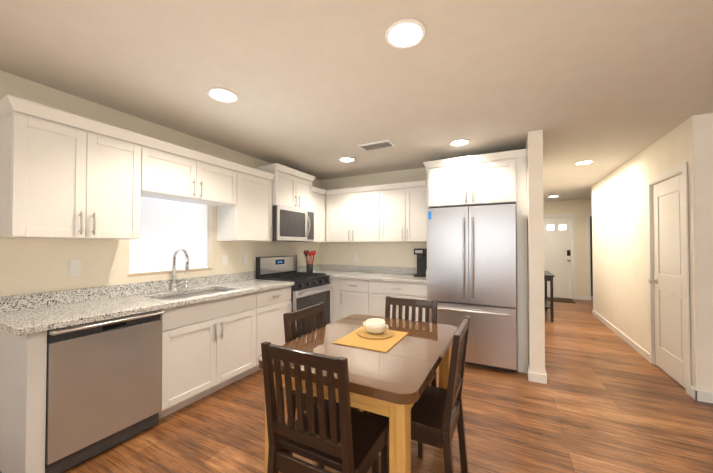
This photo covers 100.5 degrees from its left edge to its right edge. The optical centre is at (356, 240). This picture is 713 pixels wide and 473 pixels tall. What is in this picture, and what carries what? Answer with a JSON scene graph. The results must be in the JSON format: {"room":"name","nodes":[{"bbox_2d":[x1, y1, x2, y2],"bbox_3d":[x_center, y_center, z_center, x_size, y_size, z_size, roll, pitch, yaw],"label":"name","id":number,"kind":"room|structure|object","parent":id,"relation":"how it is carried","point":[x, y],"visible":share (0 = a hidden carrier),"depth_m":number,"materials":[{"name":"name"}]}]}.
{"room":"kitchen","nodes":[
{"label":"kitchen","id":0,"kind":"room"},
{"bbox_2d":[0,70,319,296],"bbox_3d":[-2.264,0.133,2.058,0.150,2.440,7.170,0,-1,27],"label":"wall","id":1,"kind":"structure","parent":0,"point":[32,265],"depth_m":2.33,"materials":[{"name":"beige paint"}]},
{"bbox_2d":[0,94,143,238],"bbox_3d":[-1.983,-0.417,2.095,0.316,0.800,0.680,0,-1,27],"label":"upper cabinet","id":2,"kind":"object","parent":1,"relation":"attached to","point":[65,175],"depth_m":1.93,"materials":[{"name":"white wood"}]},
{"bbox_2d":[67,260,80,276],"bbox_3d":[-2.090,0.204,2.197,0.029,0.118,0.075,0,-1,27],"label":"electrical outlet","id":3,"kind":"object","parent":1,"relation":"attached to","point":[73,267],"visible":0.98,"depth_m":2.19,"materials":[{"name":"white plastic"}]},
{"bbox_2d":[128,199,212,276],"bbox_3d":[-1.822,-0.160,2.914,0.143,0.950,0.810,0,-1,27],"label":"window","id":4,"kind":"structure","parent":1,"relation":"in","point":[210,236],"depth_m":3.11,"materials":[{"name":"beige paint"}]},
{"bbox_2d":[129,197,207,273],"bbox_3d":[-1.811,-0.171,2.909,0.038,0.924,0.776,0,-1,27],"label":"window blinds","id":5,"kind":"object","parent":4,"relation":"attached to","point":[195,241],"visible":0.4,"depth_m":2.88,"materials":[{"name":"white plastic"}]},
{"bbox_2d":[144,138,239,205],"bbox_3d":[-1.617,-0.596,2.806,0.316,0.420,0.913,0,-1,27],"label":"upper cabinet","id":6,"kind":"object","parent":1,"relation":"attached to","point":[173,173],"depth_m":2.68,"materials":[{"name":"white wood"}]},
{"bbox_2d":[222,255,226,265],"bbox_3d":[-1.498,0.222,3.366,0.007,0.115,0.075,0,-1,27],"label":"electrical outlet","id":7,"kind":"object","parent":1,"relation":"attached to","point":[224,259],"visible":1,"depth_m":3.36,"materials":[{"name":"white plastic"}]},
{"bbox_2d":[243,254,247,263],"bbox_3d":[-1.361,0.226,3.632,0.007,0.115,0.075,0,-1,27],"label":"electrical outlet","id":8,"kind":"object","parent":1,"relation":"attached to","point":[245,259],"visible":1,"depth_m":3.63,"materials":[{"name":"white plastic"}]},
{"bbox_2d":[217,166,274,240],"bbox_3d":[-1.285,-0.397,3.447,0.316,0.800,0.533,0,-1,27],"label":"upper cabinet","id":9,"kind":"object","parent":1,"relation":"attached to","point":[251,220],"depth_m":3.30,"materials":[{"name":"white wood"}]},
{"bbox_2d":[253,163,315,210],"bbox_3d":[-0.948,-0.681,4.015,0.397,0.500,0.815,0,-1,27],"label":"upper cabinet","id":10,"kind":"object","parent":1,"relation":"attached to","point":[292,188],"visible":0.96,"depth_m":3.85,"materials":[{"name":"white wood"}]},
{"bbox_2d":[272,205,313,241],"bbox_3d":[-0.926,-0.210,3.997,0.444,0.433,0.747,0,-1,27],"label":"microwave","id":11,"kind":"object","parent":10,"relation":"attached to","point":[290,224],"visible":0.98,"depth_m":3.82,"materials":[{"name":"grey metal"}]},
{"bbox_2d":[309,186,325,241],"bbox_3d":[-0.719,-0.381,4.543,0.316,0.800,0.382,0,-1,27],"label":"upper cabinet","id":12,"kind":"object","parent":1,"relation":"attached to","point":[319,199],"depth_m":4.51,"materials":[{"name":"white wood"}]},
{"bbox_2d":[0,297,712,472],"bbox_3d":[1.764,1.391,2.592,6.800,0.060,11.850,0,-1,27],"label":"floor","id":13,"kind":"structure","parent":0,"point":[605,399],"depth_m":2.19,"materials":[{"name":"brown wood"}]},
{"bbox_2d":[45,310,164,472],"bbox_3d":[-1.768,0.927,2.003,0.551,0.850,0.596,0,-1,27],"label":"dishwasher","id":14,"kind":"object","parent":13,"relation":"on","point":[103,385],"visible":0.85,"depth_m":1.84,"materials":[{"name":"grey metal"}]},
{"bbox_2d":[158,310,263,419],"bbox_3d":[-1.474,1.053,2.744,0.606,0.620,0.978,0,-1,27],"label":"base cabinet","id":15,"kind":"object","parent":13,"relation":"on","point":[210,347],"depth_m":2.49,"materials":[{"name":"white wood"}]},
{"bbox_2d":[208,286,291,345],"bbox_3d":[-1.167,0.944,3.340,0.606,0.856,0.593,0,-1,27],"label":"base cabinet","id":16,"kind":"object","parent":13,"relation":"on","point":[273,303],"depth_m":3.13,"materials":[{"name":"white wood"}]},
{"bbox_2d":[0,271,293,335],"bbox_3d":[-1.514,0.435,2.632,0.647,0.137,2.187,0,-1,27],"label":"countertop","id":17,"kind":"structure","parent":16,"relation":"on","point":[23,314],"depth_m":2.17,"materials":[{"name":"stone"}]},
{"bbox_2d":[170,248,188,290],"bbox_3d":[-1.604,0.266,2.784,0.241,0.403,0.166,0,-1,27],"label":"faucet","id":18,"kind":"object","parent":17,"relation":"on","point":[174,285],"visible":1,"depth_m":2.76,"materials":[{"name":"silver metal"}]},
{"bbox_2d":[157,290,225,299],"bbox_3d":[-1.460,0.606,2.693,0.440,0.201,0.720,0,-1,27],"label":"sink basin","id":19,"kind":"object","parent":17,"relation":"in","point":[182,296],"visible":0.04,"depth_m":2.74,"materials":[{"name":"silver metal"}]},
{"bbox_2d":[256,255,332,339],"bbox_3d":[-0.790,0.795,3.912,0.703,1.170,0.749,0,-1,27],"label":"range","id":20,"kind":"object","parent":13,"relation":"on","point":[308,289],"visible":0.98,"depth_m":3.81,"materials":[{"name":"grey metal"}]},
{"bbox_2d":[283,302,359,455],"bbox_3d":[-0.150,0.898,1.877,0.462,0.905,0.418,0,-1,27],"label":"chair","id":21,"kind":"object","parent":13,"relation":"on","point":[291,318],"visible":0.21,"depth_m":1.90,"materials":[{"name":"brown wood"}]},
{"bbox_2d":[261,341,388,472],"bbox_3d":[-0.121,0.890,1.369,0.418,0.905,0.462,0,-1,27],"label":"chair","id":22,"kind":"object","parent":13,"relation":"on","point":[343,437],"visible":0.98,"depth_m":1.23,"materials":[{"name":"brown wood"}]},
{"bbox_2d":[329,278,331,323],"bbox_3d":[-0.515,0.962,4.602,0.606,0.856,0.717,0,-1,27],"label":"base cabinet","id":23,"kind":"object","parent":13,"relation":"on","point":[329,278],"depth_m":4.23,"materials":[{"name":"white wood"}]},
{"bbox_2d":[340,278,371,318],"bbox_3d":[0.126,0.958,4.333,0.508,0.856,0.606,0,-1,27],"label":"base cabinet","id":24,"kind":"object","parent":13,"relation":"on","point":[356,296],"depth_m":4.07,"materials":[{"name":"white wood"}]},
{"bbox_2d":[297,264,426,283],"bbox_3d":[0.102,0.459,4.289,1.996,0.137,0.719,0,-1,27],"label":"countertop","id":25,"kind":"structure","parent":24,"relation":"on","point":[393,274],"depth_m":4.41,"materials":[{"name":"stone"}]},
{"bbox_2d":[303,250,315,272],"bbox_3d":[-0.698,0.317,4.437,0.181,0.351,0.182,0,-1,27],"label":"utensil crock","id":26,"kind":"object","parent":25,"relation":"on","point":[309,266],"visible":0.9,"depth_m":4.40,"materials":[{"name":"black plastic"}]},
{"bbox_2d":[414,248,426,276],"bbox_3d":[0.886,0.297,4.068,0.140,0.380,0.222,0,-1,27],"label":"coffee maker","id":27,"kind":"object","parent":25,"relation":"on","point":[421,253],"visible":0.96,"depth_m":4.07,"materials":[{"name":"black plastic"}]},
{"bbox_2d":[258,314,456,472],"bbox_3d":[0.096,0.971,1.777,0.830,0.755,1.100,0,-1,27],"label":"dining table","id":28,"kind":"object","parent":13,"relation":"on","point":[392,382],"visible":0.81,"depth_m":1.42,"materials":[{"name":"brown wood"}]},
{"bbox_2d":[333,326,407,352],"bbox_3d":[0.099,0.592,1.810,0.330,0.004,0.390,0,-1,27],"label":"placemat","id":29,"kind":"object","parent":28,"relation":"on","point":[353,339],"visible":0.79,"depth_m":1.73,"materials":[{"name":"yellow fabric"}]},
{"bbox_2d":[357,328,393,338],"bbox_3d":[0.120,0.586,1.883,0.236,0.008,0.236,0,-1,27],"label":"trivet","id":30,"kind":"object","parent":29,"relation":"on","point":[385,334],"visible":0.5,"depth_m":1.84,"materials":[{"name":"beige wood"}]},
{"bbox_2d":[363,318,387,333],"bbox_3d":[0.120,0.544,1.884,0.178,0.075,0.140,0,-1,27],"label":"ceramic pot","id":31,"kind":"object","parent":30,"relation":"on","point":[375,325],"visible":1,"depth_m":1.84,"materials":[{"name":"white ceramic"}]},
{"bbox_2d":[372,280,426,321],"bbox_3d":[0.632,0.954,4.072,0.861,0.856,0.606,0,-1,27],"label":"base cabinet","id":32,"kind":"object","parent":13,"relation":"on","point":[380,289],"depth_m":3.79,"materials":[{"name":"white wood"}]},
{"bbox_2d":[363,296,437,457],"bbox_3d":[0.326,0.901,2.125,0.418,0.905,0.462,0,-1,27],"label":"chair","id":33,"kind":"object","parent":13,"relation":"on","point":[412,303],"visible":0.23,"depth_m":2.28,"materials":[{"name":"brown wood"}]},
{"bbox_2d":[369,316,469,472],"bbox_3d":[0.366,0.894,1.650,0.462,0.905,0.418,0,-1,27],"label":"chair","id":34,"kind":"object","parent":13,"relation":"on","point":[435,420],"visible":0.73,"depth_m":1.51,"materials":[{"name":"brown wood"}]},
{"bbox_2d":[427,204,516,371],"bbox_3d":[1.383,0.502,3.530,0.903,1.745,0.837,0,-1,27],"label":"refrigerator","id":35,"kind":"object","parent":13,"relation":"on","point":[471,262],"visible":0.96,"depth_m":3.16,"materials":[{"name":"grey metal"}]},
{"bbox_2d":[423,149,527,372],"bbox_3d":[1.436,0.219,3.590,1.074,2.312,0.742,0,-1,27],"label":"cabinet surround","id":36,"kind":"object","parent":13,"relation":"on","point":[497,178],"visible":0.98,"depth_m":3.20,"materials":[{"name":"white wood"}]},
{"bbox_2d":[544,271,554,321],"bbox_3d":[3.467,1.005,5.613,0.370,0.800,1.030,0,-1,27],"label":"console table","id":37,"kind":"object","parent":13,"relation":"on","point":[548,276],"visible":0.46,"depth_m":5.13,"materials":[{"name":"black wood"}]},
{"bbox_2d":[544,297,574,302],"bbox_3d":[4.763,1.422,7.177,0.800,0.012,0.590,0,-1,27],"label":"doormat","id":38,"kind":"object","parent":13,"relation":"on","point":[566,300],"visible":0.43,"depth_m":7.01,"materials":[{"name":"brown fabric"}]},
{"bbox_2d":[0,0,712,200],"bbox_3d":[1.764,-1.119,2.629,6.800,0.080,11.850,0,-1,27],"label":"ceiling","id":39,"kind":"structure","parent":0,"point":[319,88],"depth_m":1.92,"materials":[{"name":"paint"}]},
{"bbox_2d":[207,87,238,102],"bbox_3d":[-0.990,-1.078,2.200,0.214,0.014,0.214,0,-1,27],"label":"recessed light","id":40,"kind":"object","parent":39,"relation":"in","point":[220,94],"visible":1,"depth_m":2.18,"materials":[{"name":"beige"}]},
{"bbox_2d":[339,157,354,161],"bbox_3d":[-0.123,-1.054,3.856,0.214,0.014,0.214,0,-1,27],"label":"recessed light","id":41,"kind":"object","parent":39,"relation":"in","point":[346,159],"visible":1,"depth_m":3.84,"materials":[{"name":"beige"}]},
{"bbox_2d":[357,140,395,150],"bbox_3d":[0.223,-1.060,3.306,0.380,0.018,0.200,0,-1,27],"label":"ceiling vent","id":42,"kind":"object","parent":39,"relation":"in","point":[377,145],"visible":1,"depth_m":3.28,"materials":[{"name":"grey metal"}]},
{"bbox_2d":[385,18,425,48],"bbox_3d":[0.258,-1.087,1.566,0.214,0.014,0.214,0,-1,27],"label":"recessed light","id":43,"kind":"object","parent":39,"relation":"in","point":[405,33],"visible":1,"depth_m":1.55,"materials":[{"name":"beige"}]},
{"bbox_2d":[450,139,469,145],"bbox_3d":[1.121,-1.063,3.214,0.214,0.014,0.214,0,-1,27],"label":"recessed light","id":44,"kind":"object","parent":39,"relation":"in","point":[459,142],"visible":0.96,"depth_m":3.20,"materials":[{"name":"beige"}]},
{"bbox_2d":[574,160,593,164],"bbox_3d":[3.063,-1.052,3.989,0.214,0.014,0.214,0,-1,27],"label":"recessed light","id":45,"kind":"object","parent":39,"relation":"in","point":[583,162],"visible":1,"depth_m":3.98,"materials":[{"name":"beige"}]},
{"bbox_2d":[320,167,426,267],"bbox_3d":[0.781,0.168,4.435,3.080,2.440,0.150,0,-1,27],"label":"wall","id":46,"kind":"structure","parent":0,"point":[391,254],"depth_m":4.62,"materials":[{"name":"beige paint"}]},
{"bbox_2d":[325,184,384,241],"bbox_3d":[0.022,-0.380,4.569,0.971,0.800,0.316,0,-1,27],"label":"upper cabinet","id":47,"kind":"object","parent":46,"relation":"attached to","point":[352,214],"depth_m":4.41,"materials":[{"name":"white wood"}]},
{"bbox_2d":[354,254,358,260],"bbox_3d":[-0.001,0.272,4.748,0.075,0.115,0.007,0,-1,27],"label":"electrical outlet","id":48,"kind":"object","parent":46,"relation":"attached to","point":[356,257],"visible":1,"depth_m":4.75,"materials":[{"name":"white plastic"}]},
{"bbox_2d":[385,180,426,241],"bbox_3d":[0.715,-0.386,4.211,0.821,0.800,0.316,0,-1,27],"label":"upper cabinet","id":49,"kind":"object","parent":46,"relation":"attached to","point":[393,212],"depth_m":4.05,"materials":[{"name":"white wood"}]},
{"bbox_2d":[525,130,544,373],"bbox_3d":[3.018,0.181,5.339,0.125,2.440,5.550,0,-1,27],"label":"wall","id":50,"kind":"structure","parent":0,"point":[535,254],"depth_m":2.88,"materials":[{"name":"paint"}]},
{"bbox_2d":[541,370,546,383],"bbox_3d":[3.085,1.355,5.279,0.039,0.090,5.564,0,-1,27],"label":"baseboard","id":51,"kind":"structure","parent":50,"relation":"attached to","point":[544,376],"depth_m":2.82,"materials":[{"name":"white wood"}]},
{"bbox_2d":[544,199,591,299],"bbox_3d":[5.926,0.206,7.045,3.475,2.440,0.150,0,-1,27],"label":"wall","id":52,"kind":"structure","parent":0,"point":[580,209],"depth_m":7.22,"materials":[{"name":"beige paint"}]},
{"bbox_2d":[544,217,571,298],"bbox_3d":[4.916,0.421,7.489,0.870,2.007,0.110,0,-1,27],"label":"front door","id":53,"kind":"structure","parent":52,"relation":"in","point":[558,248],"depth_m":7.42,"materials":[{"name":"white wood"}]},
{"bbox_2d":[544,213,591,299],"bbox_3d":[5.449,0.384,7.279,2.160,2.090,0.166,0,-1,27],"label":"door frame","id":54,"kind":"structure","parent":52,"relation":"attached to","point":[573,216],"depth_m":7.24,"materials":[{"name":"white wood"}]},
{"bbox_2d":[590,216,592,295],"bbox_3d":[6.187,0.210,7.360,1.000,2.440,0.650,0,-1,27],"label":"wall","id":55,"kind":"structure","parent":0,"point":[591,255],"depth_m":7.71,"materials":[{"name":"beige paint"}]},
{"bbox_2d":[592,113,712,391],"bbox_3d":[3.775,0.162,4.073,0.150,2.440,3.525,0,-1,27],"label":"wall","id":56,"kind":"structure","parent":0,"point":[620,249],"depth_m":3.45,"materials":[{"name":"paint"}]},
{"bbox_2d":[592,310,648,360],"bbox_3d":[3.916,1.344,4.509,0.014,0.090,2.619,0,-1,27],"label":"baseboard","id":57,"kind":"structure","parent":56,"relation":"attached to","point":[635,346],"depth_m":4.08,"materials":[{"name":"white wood"}]},
{"bbox_2d":[648,174,685,388],"bbox_3d":[3.120,0.370,2.975,0.101,1.977,0.701,0,-1,27],"label":"closet door","id":58,"kind":"structure","parent":56,"relation":"in","point":[668,280],"depth_m":2.97,"materials":[{"name":"white wood"}]},
{"bbox_2d":[647,162,690,395],"bbox_3d":[3.186,0.336,2.948,0.166,2.060,0.840,0,-1,27],"label":"door frame","id":59,"kind":"structure","parent":56,"relation":"attached to","point":[672,172],"depth_m":2.81,"materials":[{"name":"white wood"}]},
{"bbox_2d":[692,387,712,403],"bbox_3d":[3.872,1.307,2.016,2.224,0.090,0.019,0,-1,27],"label":"baseboard","id":60,"kind":"structure","parent":56,"relation":"attached to","point":[701,396],"depth_m":2.50,"materials":[{"name":"white wood"}]}
]}

